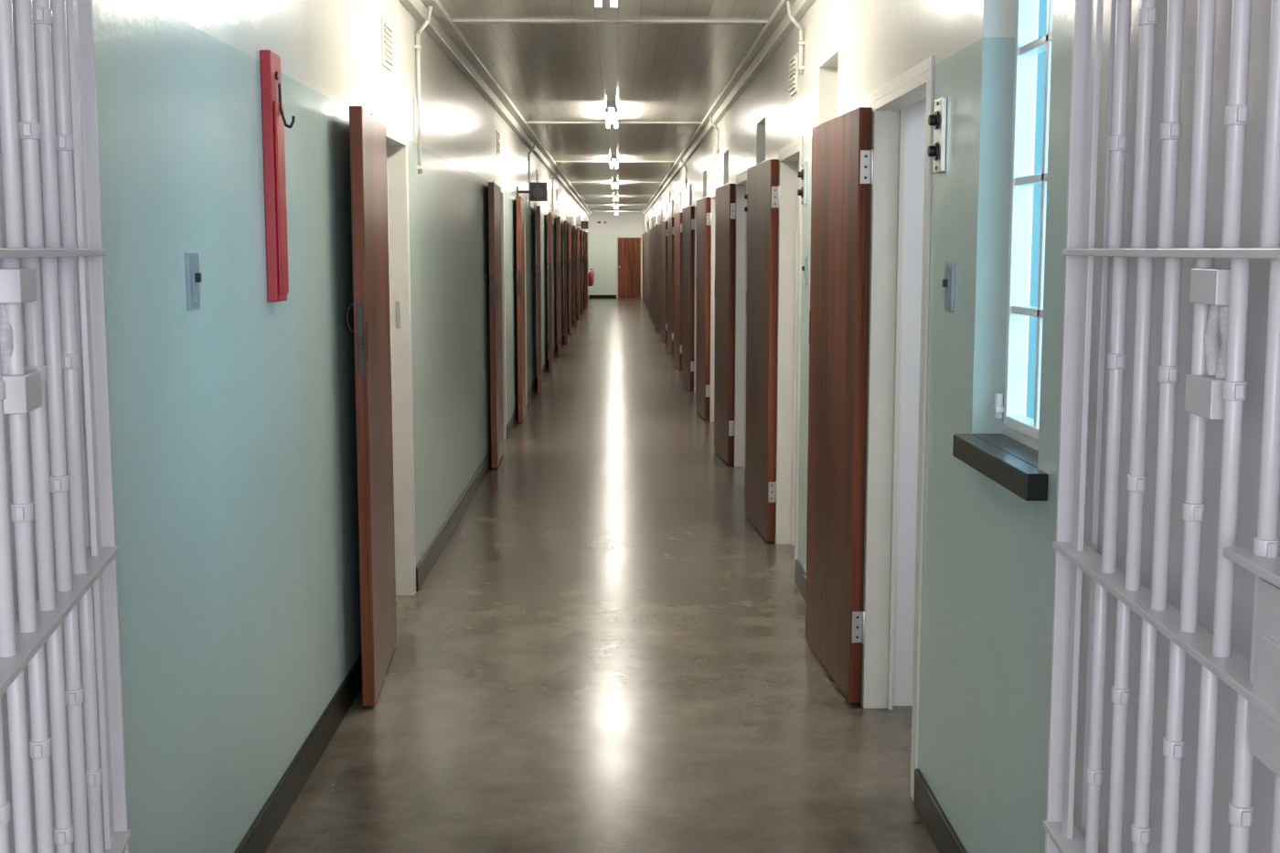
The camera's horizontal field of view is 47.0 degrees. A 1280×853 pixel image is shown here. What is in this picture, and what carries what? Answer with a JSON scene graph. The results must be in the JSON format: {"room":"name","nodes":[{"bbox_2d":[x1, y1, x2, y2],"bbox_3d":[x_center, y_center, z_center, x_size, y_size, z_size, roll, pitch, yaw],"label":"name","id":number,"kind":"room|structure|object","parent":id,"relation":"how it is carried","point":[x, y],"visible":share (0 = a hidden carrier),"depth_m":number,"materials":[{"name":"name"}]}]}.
{"room":"prison interior","nodes":[
{"label":"prison interior","id":0,"kind":"room"},
{"bbox_2d":[0,0,588,852],"bbox_3d":[-1.410,-2.696,24.133,0.220,2.720,46.400,0,7,-1],"label":"wall","id":1,"kind":"structure","parent":0,"point":[233,420],"depth_m":3.74,"materials":[{"name":"paint"}]},
{"bbox_2d":[0,0,131,852],"bbox_3d":[-0.844,0.105,2.053,0.052,2.380,1.066,-1,7,-10],"label":"gate","id":2,"kind":"object","parent":1,"relation":"attached to","point":[93,569],"visible":1,"depth_m":2.18,"materials":[{"name":"white metal"}]},
{"bbox_2d":[65,10,103,822],"bbox_3d":[-0.973,-0.016,2.603,0.012,2.550,0.100,0,7,-1],"label":"trim","id":3,"kind":"structure","parent":1,"relation":"attached to","point":[75,258],"depth_m":2.55,"materials":[{"name":"metal"}]},
{"bbox_2d":[184,252,202,309],"bbox_3d":[-0.977,-0.320,3.241,0.022,0.124,0.080,0,7,-1],"label":"light switch","id":4,"kind":"object","parent":1,"relation":"attached to","point":[193,277],"visible":1,"depth_m":3.22,"materials":[{"name":"metal"}]},
{"bbox_2d":[259,50,295,301],"bbox_3d":[-0.962,-0.669,3.965,0.075,0.660,0.120,0,7,-1],"label":"board","id":5,"kind":"object","parent":1,"relation":"attached to","point":[273,119],"visible":1,"depth_m":3.92,"materials":[{"name":"paint"}]},
{"bbox_2d":[345,106,396,705],"bbox_3d":[-0.991,-0.093,5.343,0.104,2.023,0.850,-1,7,-4],"label":"door","id":6,"kind":"structure","parent":1,"relation":"in","point":[368,136],"depth_m":5.08,"materials":[{"name":"brown wood"}]},
{"bbox_2d":[381,18,394,71],"bbox_3d":[-1.022,-1.544,5.964,0.018,0.180,0.220,0,7,-1],"label":"air vent","id":7,"kind":"object","parent":1,"relation":"in","point":[387,58],"visible":1,"depth_m":5.91,"materials":[{"name":"white metal"}]},
{"bbox_2d":[370,112,415,595],"bbox_3d":[-1.073,-0.214,6.189,0.098,2.085,0.940,0,7,-1],"label":"trim","id":8,"kind":"structure","parent":1,"relation":"attached to","point":[397,138],"depth_m":6.59,"materials":[{"name":"white paint"}]},
{"bbox_2d":[234,295,589,852],"bbox_3d":[-1.305,-1.493,25.060,0.014,0.110,44.850,0,7,-1],"label":"baseboard","id":9,"kind":"structure","parent":1,"relation":"attached to","point":[259,837],"depth_m":4.67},
{"bbox_2d":[414,5,432,173],"bbox_3d":[-1.002,-1.564,6.848,0.084,0.766,0.040,0,7,-1],"label":"cable conduit","id":10,"kind":"object","parent":1,"relation":"attached to","point":[417,47],"visible":1,"depth_m":6.84,"materials":[{"name":"white plastic"}]},
{"bbox_2d":[485,181,503,468],"bbox_3d":[-1.088,-0.756,10.842,0.104,2.023,0.850,0,7,-2],"label":"door","id":11,"kind":"structure","parent":1,"relation":"in","point":[495,274],"depth_m":10.54,"materials":[{"name":"brown wood"}]},
{"bbox_2d":[398,0,591,215],"bbox_3d":[-1.245,-4.002,23.978,0.110,0.090,46.400,0,7,-1],"label":"trim","id":12,"kind":"structure","parent":1,"relation":"attached to","point":[442,28],"depth_m":9.17,"materials":[{"name":"white metal"}]},
{"bbox_2d":[496,130,501,156],"bbox_3d":[-1.105,-2.212,11.503,0.018,0.180,0.220,0,7,-1],"label":"air vent","id":13,"kind":"object","parent":1,"relation":"in","point":[498,134],"visible":1,"depth_m":11.43,"materials":[{"name":"white metal"}]},
{"bbox_2d":[492,180,506,439],"bbox_3d":[-1.155,-0.877,11.688,0.098,2.085,0.940,0,7,-1],"label":"trim","id":14,"kind":"structure","parent":1,"relation":"attached to","point":[494,181],"depth_m":12.09,"materials":[{"name":"white paint"}]},
{"bbox_2d":[513,196,525,422],"bbox_3d":[-1.128,-1.091,13.622,0.104,2.023,0.850,0,7,-2],"label":"door","id":15,"kind":"structure","parent":1,"relation":"in","point":[519,201],"depth_m":13.28,"materials":[{"name":"brown wood"}]},
{"bbox_2d":[518,193,527,404],"bbox_3d":[-1.196,-1.212,14.468,0.098,2.085,0.940,0,7,-1],"label":"trim","id":16,"kind":"structure","parent":1,"relation":"attached to","point":[523,197],"depth_m":14.87,"materials":[{"name":"white paint"}]},
{"bbox_2d":[527,141,535,215],"bbox_3d":[-1.129,-2.592,15.385,0.084,0.766,0.040,0,7,-1],"label":"cable conduit","id":17,"kind":"object","parent":1,"relation":"attached to","point":[532,149],"visible":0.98,"depth_m":15.37,"materials":[{"name":"white plastic"}]},
{"bbox_2d":[516,181,547,201],"bbox_3d":[-1.005,-2.187,13.719,0.280,0.170,0.150,0,7,-1],"label":"loudspeaker","id":18,"kind":"object","parent":1,"relation":"attached to","point":[538,191],"visible":0.98,"depth_m":13.65,"materials":[{"name":"black metal"}]},
{"bbox_2d":[534,202,538,377],"bbox_3d":[-1.238,-1.547,17.247,0.098,2.085,0.940,0,7,-1],"label":"trim","id":19,"kind":"structure","parent":1,"relation":"attached to","point":[536,205],"depth_m":16.79,"materials":[{"name":"white wood"}]},
{"bbox_2d":[533,205,541,392],"bbox_3d":[-1.157,-1.426,16.402,0.104,2.023,0.850,0,7,-4],"label":"door","id":20,"kind":"structure","parent":1,"relation":"in","point":[538,208],"depth_m":16.00,"materials":[{"name":"brown wood"}]},
{"bbox_2d":[546,210,550,359],"bbox_3d":[-1.279,-1.882,20.027,0.098,2.085,0.940,0,7,-1],"label":"trim","id":21,"kind":"structure","parent":1,"relation":"attached to","point":[548,211],"depth_m":19.61,"materials":[{"name":"white wood"}]},
{"bbox_2d":[545,212,552,371],"bbox_3d":[-1.200,-1.761,19.182,0.104,2.023,0.850,0,7,-4],"label":"door","id":22,"kind":"structure","parent":1,"relation":"in","point":[549,252],"depth_m":18.79,"materials":[{"name":"brown wood"}]},
{"bbox_2d":[551,170,557,223],"bbox_3d":[-1.212,-3.262,20.945,0.084,0.766,0.040,0,7,-1],"label":"cable conduit","id":23,"kind":"object","parent":1,"relation":"attached to","point":[552,183],"visible":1,"depth_m":20.94,"materials":[{"name":"white plastic"}]},
{"bbox_2d":[555,214,558,345],"bbox_3d":[-1.321,-2.216,22.806,0.098,2.085,0.940,0,7,-1],"label":"trim","id":24,"kind":"structure","parent":1,"relation":"attached to","point":[556,215],"depth_m":22.32,"materials":[{"name":"white wood"}]},
{"bbox_2d":[554,216,561,355],"bbox_3d":[-1.242,-2.095,21.961,0.104,2.023,0.850,0,7,-4],"label":"door","id":25,"kind":"structure","parent":1,"relation":"in","point":[558,228],"depth_m":21.58,"materials":[{"name":"brown wood"}]},
{"bbox_2d":[562,218,565,334],"bbox_3d":[-1.363,-2.551,25.586,0.098,2.085,0.940,0,7,-1],"label":"trim","id":26,"kind":"structure","parent":1,"relation":"attached to","point":[562,218],"depth_m":25.20,"materials":[{"name":"white wood"}]},
{"bbox_2d":[562,220,567,343],"bbox_3d":[-1.283,-2.430,24.741,0.104,2.023,0.850,0,7,-4],"label":"door","id":27,"kind":"structure","parent":1,"relation":"in","point":[564,261],"depth_m":24.35,"materials":[{"name":"brown wood"}]},
{"bbox_2d":[566,224,571,333],"bbox_3d":[-1.336,-2.765,27.520,0.104,2.023,0.850,0,7,-2],"label":"door","id":28,"kind":"structure","parent":1,"relation":"in","point":[570,225],"depth_m":27.13,"materials":[{"name":"brown wood"}]},
{"bbox_2d":[572,224,574,319],"bbox_3d":[-1.446,-3.221,31.145,0.098,2.085,0.940,0,7,-1],"label":"trim","id":29,"kind":"structure","parent":1,"relation":"attached to","point":[572,224],"depth_m":30.60,"materials":[{"name":"white wood"}]},
{"bbox_2d":[571,225,575,326],"bbox_3d":[-1.375,-3.100,30.300,0.104,2.023,0.850,0,7,-3],"label":"door","id":30,"kind":"structure","parent":1,"relation":"in","point":[574,251],"depth_m":29.89,"materials":[{"name":"brown wood"}]},
{"bbox_2d":[576,227,579,319],"bbox_3d":[-1.411,-3.435,33.079,0.104,2.023,0.850,0,7,-3],"label":"door","id":31,"kind":"structure","parent":1,"relation":"in","point":[578,229],"depth_m":32.71,"materials":[{"name":"brown wood"}]},
{"bbox_2d":[579,228,580,309],"bbox_3d":[-1.529,-3.891,36.705,0.098,2.085,0.940,0,7,-1],"label":"trim","id":32,"kind":"structure","parent":1,"relation":"attached to","point":[580,229],"depth_m":36.27,"materials":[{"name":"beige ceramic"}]},
{"bbox_2d":[579,229,583,314],"bbox_3d":[-1.451,-3.770,35.859,0.104,2.023,0.850,0,7,-4],"label":"door","id":33,"kind":"structure","parent":1,"relation":"in","point":[581,236],"depth_m":35.50,"materials":[{"name":"brown wood"}]},
{"bbox_2d":[576,221,588,228],"bbox_3d":[-1.288,-4.471,32.679,0.280,0.170,0.150,0,7,-1],"label":"loudspeaker","id":34,"kind":"object","parent":1,"relation":"attached to","point":[583,224],"visible":1,"depth_m":32.61,"materials":[{"name":"black metal"}]},
{"bbox_2d":[582,231,586,309],"bbox_3d":[-1.490,-4.105,38.639,0.104,2.023,0.850,0,7,-4],"label":"door","id":35,"kind":"structure","parent":1,"relation":"in","point":[583,237],"depth_m":38.29,"materials":[{"name":"brown wood"}]},
{"bbox_2d":[585,232,587,305],"bbox_3d":[-1.531,-4.440,41.418,0.104,2.023,0.850,0,7,-4],"label":"door","id":36,"kind":"structure","parent":1,"relation":"in","point":[586,233],"depth_m":41.03,"materials":[{"name":"brown wood"}]},
{"bbox_2d":[265,298,938,852],"bbox_3d":[-0.330,-1.050,22.257,6.600,0.100,50.850,0,7,-1],"label":"floor","id":37,"kind":"structure","parent":0,"point":[603,652],"depth_m":5.42,"materials":[{"name":"concrete"}]},
{"bbox_2d":[438,0,780,213],"bbox_3d":[-0.330,-3.844,21.920,6.600,0.112,50.850,0,7,-1],"label":"ceiling","id":38,"kind":"structure","parent":0,"point":[665,64],"depth_m":9.51,"materials":[{"name":"white paint"}]},
{"bbox_2d":[595,0,601,7],"bbox_3d":[-0.182,-1.890,6.428,0.026,0.085,0.169,0,7,-1],"label":"fluorescent light","id":39,"kind":"object","parent":38,"relation":"attached to","point":[598,3],"depth_m":6.47,"materials":[{"name":"white plastic"}]},
{"bbox_2d":[605,101,618,128],"bbox_3d":[-0.236,-2.600,12.325,0.100,0.085,1.520,0,7,-1],"label":"fluorescent light","id":40,"kind":"object","parent":38,"relation":"attached to","point":[611,109],"visible":1,"depth_m":11.94,"materials":[{"name":"white plastic"}]},
{"bbox_2d":[609,155,618,169],"bbox_3d":[-0.334,-3.390,18.877,0.100,0.085,1.520,0,7,-1],"label":"fluorescent light","id":41,"kind":"object","parent":38,"relation":"attached to","point":[613,160],"visible":1,"depth_m":18.40,"materials":[{"name":"white plastic"}]},
{"bbox_2d":[610,0,617,7],"bbox_3d":[-0.114,-1.890,6.428,0.024,0.085,0.169,0,7,-1],"label":"fluorescent light","id":42,"kind":"object","parent":38,"relation":"attached to","point":[613,3],"depth_m":6.47,"materials":[{"name":"white plastic"}]},
{"bbox_2d":[611,180,618,189],"bbox_3d":[-0.432,-4.179,25.429,0.100,0.085,1.520,0,7,-1],"label":"fluorescent light","id":43,"kind":"object","parent":38,"relation":"attached to","point":[614,183],"visible":1,"depth_m":24.78,"materials":[{"name":"white plastic"}]},
{"bbox_2d":[588,213,644,295],"bbox_3d":[-0.706,-5.482,47.253,6.600,2.720,0.150,0,7,-1],"label":"wall","id":44,"kind":"structure","parent":0,"point":[602,238],"depth_m":47.12,"materials":[{"name":"paint"}]},
{"bbox_2d":[587,268,594,286],"bbox_3d":[-1.505,-4.551,44.961,0.209,0.520,0.150,0,7,-1],"label":"fire extinguisher","id":45,"kind":"object","parent":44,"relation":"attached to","point":[591,275],"visible":0.99,"depth_m":44.92,"materials":[{"name":"red paint"}]},
{"bbox_2d":[597,220,607,224],"bbox_3d":[-1.204,-6.522,47.028,0.360,0.140,0.034,0,7,-1],"label":"exit sign","id":46,"kind":"object","parent":44,"relation":"attached to","point":[599,222],"visible":1,"depth_m":47.02,"materials":[{"name":"white plastic"}]},
{"bbox_2d":[589,295,616,298],"bbox_3d":[-1.198,-4.175,47.321,0.866,0.110,0.014,0,7,-1],"label":"baseboard","id":47,"kind":"structure","parent":44,"relation":"attached to","point":[591,296],"depth_m":47.32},
{"bbox_2d":[616,236,642,298],"bbox_3d":[-0.344,-5.093,47.166,0.840,1.970,0.126,0,7,-1],"label":"door","id":48,"kind":"structure","parent":44,"relation":"in","point":[629,250],"depth_m":47.18,"materials":[{"name":"brown wood"}]},
{"bbox_2d":[644,0,1279,852],"bbox_3d":[0.599,-2.700,24.162,0.220,2.720,46.400,0,7,-1],"label":"wall","id":49,"kind":"structure","parent":0,"point":[988,555],"depth_m":3.45,"materials":[{"name":"paint"}]},
{"bbox_2d":[642,234,643,300],"bbox_3d":[0.157,-4.837,44.712,0.104,2.023,0.850,0,7,-4],"label":"door","id":50,"kind":"structure","parent":49,"relation":"in","point":[643,234],"depth_m":44.85,"materials":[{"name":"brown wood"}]},
{"bbox_2d":[643,233,645,304],"bbox_3d":[0.196,-4.498,41.902,0.104,2.023,0.850,-1,7,-4],"label":"door","id":51,"kind":"structure","parent":49,"relation":"in","point":[644,233],"depth_m":42.06,"materials":[{"name":"brown wood"}]},
{"bbox_2d":[645,231,648,308],"bbox_3d":[0.232,-4.160,39.092,0.104,2.023,0.850,-1,7,-5],"label":"door","id":52,"kind":"structure","parent":49,"relation":"in","point":[646,232],"depth_m":39.09,"materials":[{"name":"brown wood"}]},
{"bbox_2d":[648,230,649,311],"bbox_3d":[0.281,-3.821,36.283,0.104,2.023,0.850,0,7,-4],"label":"door","id":53,"kind":"structure","parent":49,"relation":"in","point":[648,230],"depth_m":36.51,"materials":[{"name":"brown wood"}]},
{"bbox_2d":[649,228,651,318],"bbox_3d":[0.310,-3.482,33.473,0.104,2.023,0.850,-1,7,-6],"label":"door","id":54,"kind":"structure","parent":49,"relation":"in","point":[650,229],"depth_m":33.66,"materials":[{"name":"brown wood"}]},
{"bbox_2d":[651,226,655,324],"bbox_3d":[0.351,-3.144,30.664,0.104,2.023,0.850,-1,7,-6],"label":"door","id":55,"kind":"structure","parent":49,"relation":"in","point":[653,228],"depth_m":30.80,"materials":[{"name":"brown wood"}]},
{"bbox_2d":[655,224,661,332],"bbox_3d":[0.390,-2.805,27.854,0.104,2.023,0.850,-1,7,-7],"label":"door","id":56,"kind":"structure","parent":49,"relation":"in","point":[658,226],"depth_m":27.81,"materials":[{"name":"brown wood"}]},
{"bbox_2d":[661,221,667,342],"bbox_3d":[0.445,-2.467,25.046,0.104,2.023,0.850,-1,7,-5],"label":"door","id":57,"kind":"structure","parent":49,"relation":"in","point":[664,224],"depth_m":24.87,"materials":[{"name":"brown wood"}]},
{"bbox_2d":[667,217,673,354],"bbox_3d":[0.495,-2.129,22.237,0.104,2.023,0.850,0,7,-4],"label":"door","id":58,"kind":"structure","parent":49,"relation":"in","point":[670,221],"depth_m":22.03,"materials":[{"name":"brown wood"}]},
{"bbox_2d":[673,213,682,370],"bbox_3d":[0.535,-1.790,19.427,0.104,2.023,0.850,0,7,-4],"label":"door","id":59,"kind":"structure","parent":49,"relation":"in","point":[677,218],"depth_m":19.26,"materials":[{"name":"brown wood"}]},
{"bbox_2d":[681,157,687,183],"bbox_3d":[0.538,-3.125,17.965,0.084,0.326,0.040,0,7,-1],"label":"cable conduit","id":60,"kind":"object","parent":49,"relation":"attached to","point":[684,165],"visible":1,"depth_m":17.96,"materials":[{"name":"white metal"}]},
{"bbox_2d":[682,206,694,390],"bbox_3d":[0.571,-1.452,16.618,0.104,2.023,0.850,-1,7,-5],"label":"door","id":61,"kind":"structure","parent":49,"relation":"in","point":[688,213],"depth_m":16.43,"materials":[{"name":"brown wood"}]},
{"bbox_2d":[693,201,696,392],"bbox_3d":[0.656,-1.369,15.776,0.098,2.085,0.940,0,7,-1],"label":"trim","id":62,"kind":"structure","parent":49,"relation":"attached to","point":[695,301],"depth_m":16.19,"materials":[{"name":"white paint"}]},
{"bbox_2d":[695,197,711,419],"bbox_3d":[0.620,-1.113,13.809,0.104,2.023,0.850,0,7,-4],"label":"door","id":63,"kind":"structure","parent":49,"relation":"in","point":[703,205],"depth_m":13.60,"materials":[{"name":"brown wood"}]},
{"bbox_2d":[709,189,715,421],"bbox_3d":[0.698,-1.031,12.967,0.098,2.085,0.940,0,7,-1],"label":"trim","id":64,"kind":"structure","parent":49,"relation":"attached to","point":[713,193],"depth_m":13.37,"materials":[{"name":"white paint"}]},
{"bbox_2d":[709,114,719,154],"bbox_3d":[0.623,-2.443,12.307,0.084,0.326,0.040,0,7,-1],"label":"cable conduit","id":65,"kind":"object","parent":49,"relation":"attached to","point":[710,115],"visible":1,"depth_m":12.30,"materials":[{"name":"white metal"}]},
{"bbox_2d":[713,140,716,163],"bbox_3d":[0.649,-2.368,12.719,0.018,0.180,0.220,0,7,-1],"label":"air vent","id":66,"kind":"object","parent":49,"relation":"in","point":[715,143],"visible":0.98,"depth_m":12.67,"materials":[{"name":"white metal"}]},
{"bbox_2d":[714,183,735,464],"bbox_3d":[0.659,-0.775,10.999,0.104,2.023,0.850,0,7,-4],"label":"door","id":67,"kind":"structure","parent":49,"relation":"in","point":[725,205],"depth_m":10.82,"materials":[{"name":"brown wood"}]},
{"bbox_2d":[641,0,815,215],"bbox_3d":[0.444,-4.005,24.003,0.090,0.090,46.400,0,7,-1],"label":"trim","id":68,"kind":"structure","parent":49,"relation":"attached to","point":[779,25],"depth_m":9.17,"materials":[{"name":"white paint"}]},
{"bbox_2d":[734,169,747,470],"bbox_3d":[0.740,-0.692,10.157,0.098,2.085,0.940,0,7,-1],"label":"trim","id":69,"kind":"structure","parent":49,"relation":"attached to","point":[741,180],"depth_m":10.54,"materials":[{"name":"white paint"}]},
{"bbox_2d":[744,192,747,218],"bbox_3d":[0.690,-1.439,9.477,0.035,0.190,0.100,0,7,-1],"label":"intercom panel","id":70,"kind":"object","parent":49,"relation":"attached to","point":[745,196],"visible":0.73,"depth_m":9.47,"materials":[{"name":"metal"}]},
{"bbox_2d":[745,159,779,541],"bbox_3d":[0.701,-0.436,8.190,0.104,2.023,0.850,0,7,-4],"label":"door","id":71,"kind":"structure","parent":49,"relation":"in","point":[763,187],"depth_m":8.02,"materials":[{"name":"brown wood"}]},
{"bbox_2d":[774,136,802,578],"bbox_3d":[0.782,-0.354,7.348,0.098,2.085,0.940,0,7,-1],"label":"trim","id":72,"kind":"structure","parent":49,"relation":"attached to","point":[790,155],"depth_m":7.73,"materials":[{"name":"white paint"}]},
{"bbox_2d":[789,53,798,95],"bbox_3d":[0.734,-1.687,7.061,0.018,0.180,0.220,0,7,-1],"label":"air vent","id":73,"kind":"object","parent":49,"relation":"in","point":[794,61],"visible":1,"depth_m":6.99,"materials":[{"name":"white metal"}]},
{"bbox_2d":[786,0,804,74],"bbox_3d":[0.706,-1.767,6.698,0.084,0.326,0.040,0,7,-1],"label":"cable conduit","id":74,"kind":"object","parent":49,"relation":"attached to","point":[801,43],"visible":1,"depth_m":6.69,"materials":[{"name":"white metal"}]},
{"bbox_2d":[797,161,807,204],"bbox_3d":[0.732,-1.101,6.668,0.035,0.190,0.100,0,7,-1],"label":"intercom panel","id":75,"kind":"object","parent":49,"relation":"attached to","point":[803,174],"visible":1,"depth_m":6.64,"materials":[{"name":"metal"}]},
{"bbox_2d":[801,256,808,284],"bbox_3d":[0.740,-0.704,6.625,0.022,0.124,0.080,0,7,-1],"label":"light switch","id":76,"kind":"object","parent":49,"relation":"attached to","point":[805,268],"visible":1,"depth_m":6.60,"materials":[{"name":"metal"}]},
{"bbox_2d":[693,390,967,852],"bbox_3d":[0.471,-1.496,25.086,0.014,0.110,44.850,0,7,-1],"label":"baseboard","id":77,"kind":"structure","parent":49,"relation":"attached to","point":[942,833],"depth_m":3.95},
{"bbox_2d":[805,106,873,703],"bbox_3d":[0.743,-0.098,5.380,0.104,2.023,0.850,0,7,-4],"label":"door","id":78,"kind":"structure","parent":49,"relation":"in","point":[842,153],"depth_m":5.22,"materials":[{"name":"brown wood"}]},
{"bbox_2d":[860,55,934,800],"bbox_3d":[0.824,-0.015,4.538,0.098,2.085,0.940,0,7,-1],"label":"trim","id":79,"kind":"structure","parent":49,"relation":"attached to","point":[889,102],"depth_m":4.90,"materials":[{"name":"white paint"}]},
{"bbox_2d":[927,96,947,173],"bbox_3d":[0.774,-0.762,3.858,0.035,0.190,0.100,0,7,-1],"label":"intercom panel","id":80,"kind":"object","parent":49,"relation":"attached to","point":[938,120],"visible":1,"depth_m":3.83,"materials":[{"name":"metal"}]},
{"bbox_2d":[941,261,955,310],"bbox_3d":[0.783,-0.358,3.756,0.022,0.124,0.080,0,7,-1],"label":"light switch","id":81,"kind":"object","parent":49,"relation":"attached to","point":[948,282],"visible":1,"depth_m":3.74,"materials":[{"name":"metal"}]},
{"bbox_2d":[952,433,1048,501],"bbox_3d":[0.817,0.082,3.225,0.119,0.055,0.640,0,7,-1],"label":"window sill","id":82,"kind":"structure","parent":49,"relation":"attached to","point":[1008,462],"depth_m":3.18,"materials":[{"name":"stone"}]},
{"bbox_2d":[992,0,1053,450],"bbox_3d":[0.885,-0.546,3.191,0.075,1.220,0.560,0,7,-1],"label":"window","id":83,"kind":"structure","parent":49,"relation":"in","point":[1017,426],"depth_m":3.40,"materials":[{"name":"white glass"}]},
{"bbox_2d":[1043,0,1279,852],"bbox_3d":[0.747,0.101,2.090,0.068,2.380,1.066,0,7,1],"label":"gate","id":84,"kind":"object","parent":49,"relation":"attached to","point":[1216,387],"visible":1,"depth_m":2.08,"materials":[{"name":"white metal"}]},
{"bbox_2d":[1073,0,1116,839],"bbox_3d":[0.805,-0.020,2.629,0.012,2.550,0.100,0,7,-1],"label":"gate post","id":85,"kind":"structure","parent":84,"relation":"attached to","point":[1101,263],"depth_m":2.59,"materials":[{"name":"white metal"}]}
]}

